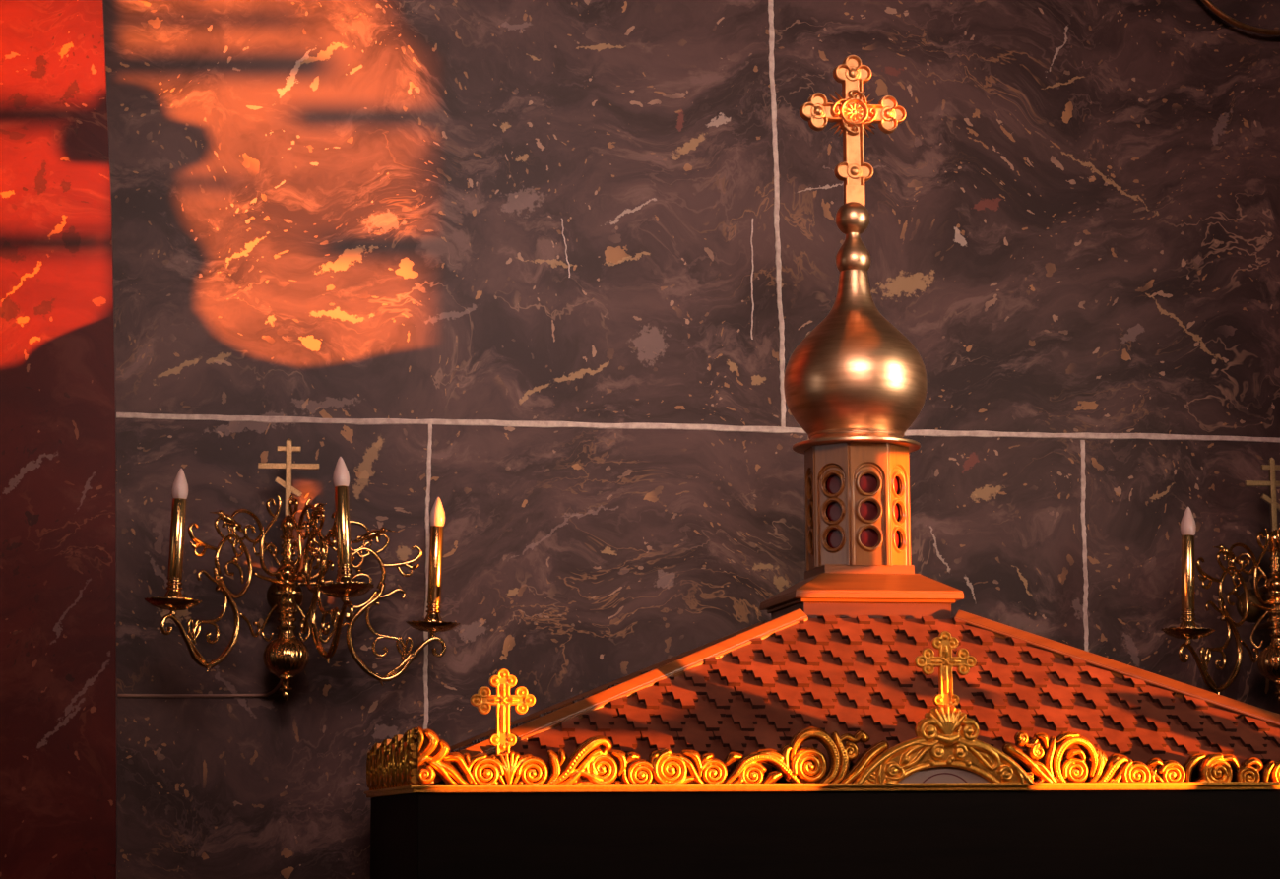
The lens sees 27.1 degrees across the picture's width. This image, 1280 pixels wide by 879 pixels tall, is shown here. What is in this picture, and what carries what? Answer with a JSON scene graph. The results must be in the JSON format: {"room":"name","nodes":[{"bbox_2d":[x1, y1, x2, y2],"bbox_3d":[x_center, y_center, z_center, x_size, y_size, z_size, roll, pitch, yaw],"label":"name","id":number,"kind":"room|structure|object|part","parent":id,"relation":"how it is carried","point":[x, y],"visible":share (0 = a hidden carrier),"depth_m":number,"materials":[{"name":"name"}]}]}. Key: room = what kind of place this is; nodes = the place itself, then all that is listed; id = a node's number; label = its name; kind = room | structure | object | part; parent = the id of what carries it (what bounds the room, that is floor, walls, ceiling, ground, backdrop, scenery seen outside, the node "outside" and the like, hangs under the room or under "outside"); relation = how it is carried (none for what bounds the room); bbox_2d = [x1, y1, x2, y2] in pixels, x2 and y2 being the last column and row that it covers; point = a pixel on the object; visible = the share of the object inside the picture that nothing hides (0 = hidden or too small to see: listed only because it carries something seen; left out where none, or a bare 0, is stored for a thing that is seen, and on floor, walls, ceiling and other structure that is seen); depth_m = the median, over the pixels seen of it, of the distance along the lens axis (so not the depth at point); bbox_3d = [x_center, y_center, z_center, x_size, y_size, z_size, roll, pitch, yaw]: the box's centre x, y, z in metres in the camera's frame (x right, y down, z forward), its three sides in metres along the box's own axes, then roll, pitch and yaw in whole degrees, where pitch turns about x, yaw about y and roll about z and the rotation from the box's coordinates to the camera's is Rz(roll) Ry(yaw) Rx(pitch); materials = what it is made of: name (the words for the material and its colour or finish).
{"room":"church","nodes":[
{"label":"church","id":0,"kind":"room"},
{"bbox_2d":[0,0,1279,878],"bbox_3d":[-0.548,-0.088,5.459,7.700,5.000,0.280,1,-8,-9],"label":"wall","id":1,"kind":"structure","parent":0,"point":[321,209],"depth_m":5.42,"materials":[{"name":"stone"}]},
{"bbox_2d":[117,678,281,698],"bbox_3d":[-0.856,0.449,5.211,0.328,0.114,0.014,1,-8,-9],"label":"cable","id":2,"kind":"object","parent":1,"relation":"attached to","point":[280,682],"visible":0.74,"depth_m":5.20,"materials":[{"name":"brown plastic"}]},
{"bbox_2d":[144,438,459,701],"bbox_3d":[-0.632,0.237,5.055,0.410,0.510,0.545,-4,-9,24],"label":"wall sconce","id":3,"kind":"object","parent":1,"relation":"attached to","point":[286,656],"visible":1,"depth_m":5.08,"materials":[{"name":"gold metal"}]},
{"bbox_2d":[164,576,183,597],"bbox_3d":[-0.861,0.282,4.912,0.038,0.054,0.038,-7,-13,38],"label":"socket","id":4,"kind":"object","parent":3,"relation":"attached to","point":[174,584],"depth_m":4.90,"materials":[{"name":"gold metal"}]},
{"bbox_3d":[-0.856,0.083,4.948,0.031,0.060,0.031,-7,-13,38],"label":"candle bulb","id":5,"kind":"part","parent":3,"relation":"part of","materials":[{"name":"white glass"}]},
{"bbox_3d":[-0.783,0.263,5.013,0.013,0.360,0.301,-7,-13,38],"label":"arm","id":6,"kind":"part","parent":3,"relation":"part of","materials":[{"name":"gold metal"}]},
{"bbox_3d":[-0.681,0.418,5.120,0.088,0.078,0.088,1,-8,-9],"label":"globe","id":7,"kind":"part","parent":3,"relation":"part of","materials":[{"name":"gold metal"}]},
{"bbox_3d":[-0.682,0.325,5.133,0.061,0.359,0.061,1,-8,-9],"label":"stem","id":8,"kind":"part","parent":3,"relation":"part of","materials":[{"name":"gold metal"}]},
{"bbox_3d":[-0.604,0.249,5.000,0.013,0.360,0.301,4,-16,-29],"label":"arm","id":9,"kind":"part","parent":3,"relation":"part of","materials":[{"name":"gold metal"}]},
{"bbox_3d":[-0.555,0.061,4.936,0.031,0.060,0.031,4,-16,-29],"label":"candle bulb","id":10,"kind":"part","parent":3,"relation":"part of","materials":[{"name":"white glass"}]},
{"bbox_2d":[336,564,353,581],"bbox_3d":[-0.542,0.257,4.887,0.038,0.054,0.038,4,-16,-29],"label":"socket","id":11,"kind":"object","parent":3,"relation":"attached to","point":[345,571],"depth_m":4.88,"materials":[{"name":"gold metal"}]},
{"bbox_3d":[-0.522,0.297,5.163,0.301,0.360,0.013,3,-8,-9],"label":"arm","id":12,"kind":"part","parent":3,"relation":"part of","materials":[{"name":"gold metal"}]},
{"bbox_2d":[424,601,442,621],"bbox_3d":[-0.402,0.342,5.177,0.038,0.054,0.038,3,-8,-9],"label":"socket","id":13,"kind":"object","parent":3,"relation":"attached to","point":[433,611],"depth_m":5.17,"materials":[{"name":"gold metal"}]},
{"bbox_3d":[-0.396,0.142,5.207,0.031,0.060,0.031,3,-8,-9],"label":"candle bulb","id":14,"kind":"part","parent":3,"relation":"part of","materials":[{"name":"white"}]},
{"bbox_2d":[423,423,432,729],"bbox_3d":[-0.426,0.328,5.308,0.019,0.728,0.002,1,-8,-9],"label":"joint","id":15,"kind":"object","parent":1,"relation":"attached to","point":[428,462],"depth_m":5.32,"materials":[{"name":"tile"}]},
{"bbox_2d":[561,218,570,277],"bbox_3d":[-0.153,-0.393,5.456,0.020,0.124,0.002,1,-8,-9],"label":"vein","id":16,"kind":"object","parent":1,"relation":"attached to","point":[561,219],"depth_m":5.46,"materials":[{"name":"stone"}]},
{"bbox_2d":[116,412,1279,442],"bbox_3d":[0.610,-0.013,5.531,3.339,0.024,0.002,1,-8,-9],"label":"joint","id":17,"kind":"object","parent":1,"relation":"attached to","point":[529,423],"depth_m":5.43,"materials":[{"name":"tile"}]},
{"bbox_2d":[750,218,754,339],"bbox_3d":[0.232,-0.333,5.513,0.009,0.256,0.002,1,-8,-9],"label":"vein","id":18,"kind":"object","parent":1,"relation":"attached to","point":[752,219],"depth_m":5.51,"materials":[{"name":"stone"}]},
{"bbox_2d":[768,0,785,427],"bbox_3d":[0.284,-0.540,5.550,0.033,1.039,0.002,1,-8,-9],"label":"joint","id":19,"kind":"object","parent":1,"relation":"attached to","point":[770,2],"depth_m":5.54,"materials":[{"name":"tile"}]},
{"bbox_2d":[1080,440,1088,651],"bbox_3d":[0.928,0.319,5.537,0.019,0.643,0.002,1,-8,-9],"label":"joint","id":20,"kind":"object","parent":1,"relation":"attached to","point":[1082,442],"depth_m":5.55,"materials":[{"name":"tile"}]},
{"bbox_2d":[1160,457,1279,703],"bbox_3d":[1.340,0.281,5.385,0.423,0.517,0.545,-6,-10,33],"label":"wall sconce","id":21,"kind":"object","parent":1,"relation":"attached to","point":[1252,606],"visible":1,"depth_m":5.39,"materials":[{"name":"gold metal"}]},
{"bbox_2d":[1179,608,1197,628],"bbox_3d":[1.088,0.363,5.278,0.038,0.054,0.038,10,-13,-38],"label":"socket","id":22,"kind":"object","parent":21,"relation":"attached to","point":[1187,618],"depth_m":5.27,"materials":[{"name":"gold metal"}]},
{"bbox_3d":[1.095,0.164,5.313,0.031,0.060,0.031,10,-13,-38],"label":"candle bulb","id":23,"kind":"part","parent":21,"relation":"part of","materials":[{"name":"white glass"}]},
{"bbox_3d":[1.184,0.342,5.361,0.301,0.360,0.013,10,-13,-38],"label":"arm","id":24,"kind":"part","parent":21,"relation":"part of","materials":[{"name":"gold metal"}]},
{"bbox_3d":[1.310,0.458,5.449,0.088,0.078,0.088,1,-8,-9],"label":"globe","id":25,"kind":"part","parent":21,"relation":"part of","materials":[{"name":"gold metal"}]},
{"bbox_3d":[1.310,0.364,5.462,0.061,0.359,0.061,1,-8,-9],"label":"stem","id":26,"kind":"part","parent":21,"relation":"part of","materials":[{"name":"gold metal"}]},
{"bbox_3d":[1.364,0.326,5.313,0.013,0.360,0.301,3,-14,-19],"label":"arm","id":27,"kind":"part","parent":21,"relation":"part of","materials":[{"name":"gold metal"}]},
{"bbox_2d":[1201,0,1279,35],"bbox_3d":[1.365,-1.086,5.787,0.431,0.431,0.044,1,-8,-9],"label":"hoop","id":28,"kind":"object","parent":1,"relation":"attached to","point":[1207,3],"visible":1,"depth_m":5.73},
{"bbox_3d":[0.202,1.817,0.724,7.700,0.100,9.250,1,-8,-9],"label":"floor","id":29,"kind":"structure","parent":0,"visible":0},
{"bbox_2d":[364,608,1279,878],"bbox_3d":[0.391,1.296,4.541,1.670,1.992,1.114,1,-8,-9],"label":"canopy","id":30,"kind":"object","parent":29,"relation":"on","point":[792,745],"visible":1,"depth_m":4.14,"materials":[{"name":"tile"}]},
{"bbox_2d":[759,55,963,620],"bbox_3d":[0.383,-0.181,4.749,0.296,1.040,0.296,1,-8,-9],"label":"cupola","id":31,"kind":"object","parent":30,"relation":"on","point":[855,384],"visible":1,"depth_m":4.64,"materials":[{"name":"gold wood"}]},
{"bbox_3d":[0.303,0.120,4.693,0.009,0.217,0.069,1,-8,-9],"label":"drum panel","id":32,"kind":"part","parent":31,"relation":"part of","materials":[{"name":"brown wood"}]},
{"bbox_3d":[0.337,0.113,4.639,0.069,0.217,0.009,-6,-10,35],"label":"drum panel","id":33,"kind":"part","parent":31,"relation":"part of","materials":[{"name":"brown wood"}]},
{"bbox_3d":[0.399,0.111,4.625,0.069,0.217,0.009,1,-8,-9],"label":"drum panel","id":34,"kind":"part","parent":31,"relation":"part of","materials":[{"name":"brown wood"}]},
{"bbox_3d":[0.452,0.115,4.659,0.009,0.217,0.069,-6,-10,35],"label":"drum panel","id":35,"kind":"part","parent":31,"relation":"part of","materials":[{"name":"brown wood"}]},
{"bbox_3d":[0.466,0.123,4.720,0.009,0.217,0.069,1,-8,-9],"label":"drum panel","id":36,"kind":"part","parent":31,"relation":"part of","materials":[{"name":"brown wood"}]},
{"bbox_3d":[0.471,0.472,4.115,0.290,0.123,0.027,1,-8,-9],"label":"arch frame","id":37,"kind":"part","parent":30,"relation":"part of","materials":[{"name":"gold metal"}]},
{"bbox_3d":[0.470,0.514,4.119,0.276,0.039,0.005,1,-8,-9],"label":"icon panel","id":38,"kind":"part","parent":30,"relation":"part of","materials":[{"name":"paint"}]}
]}

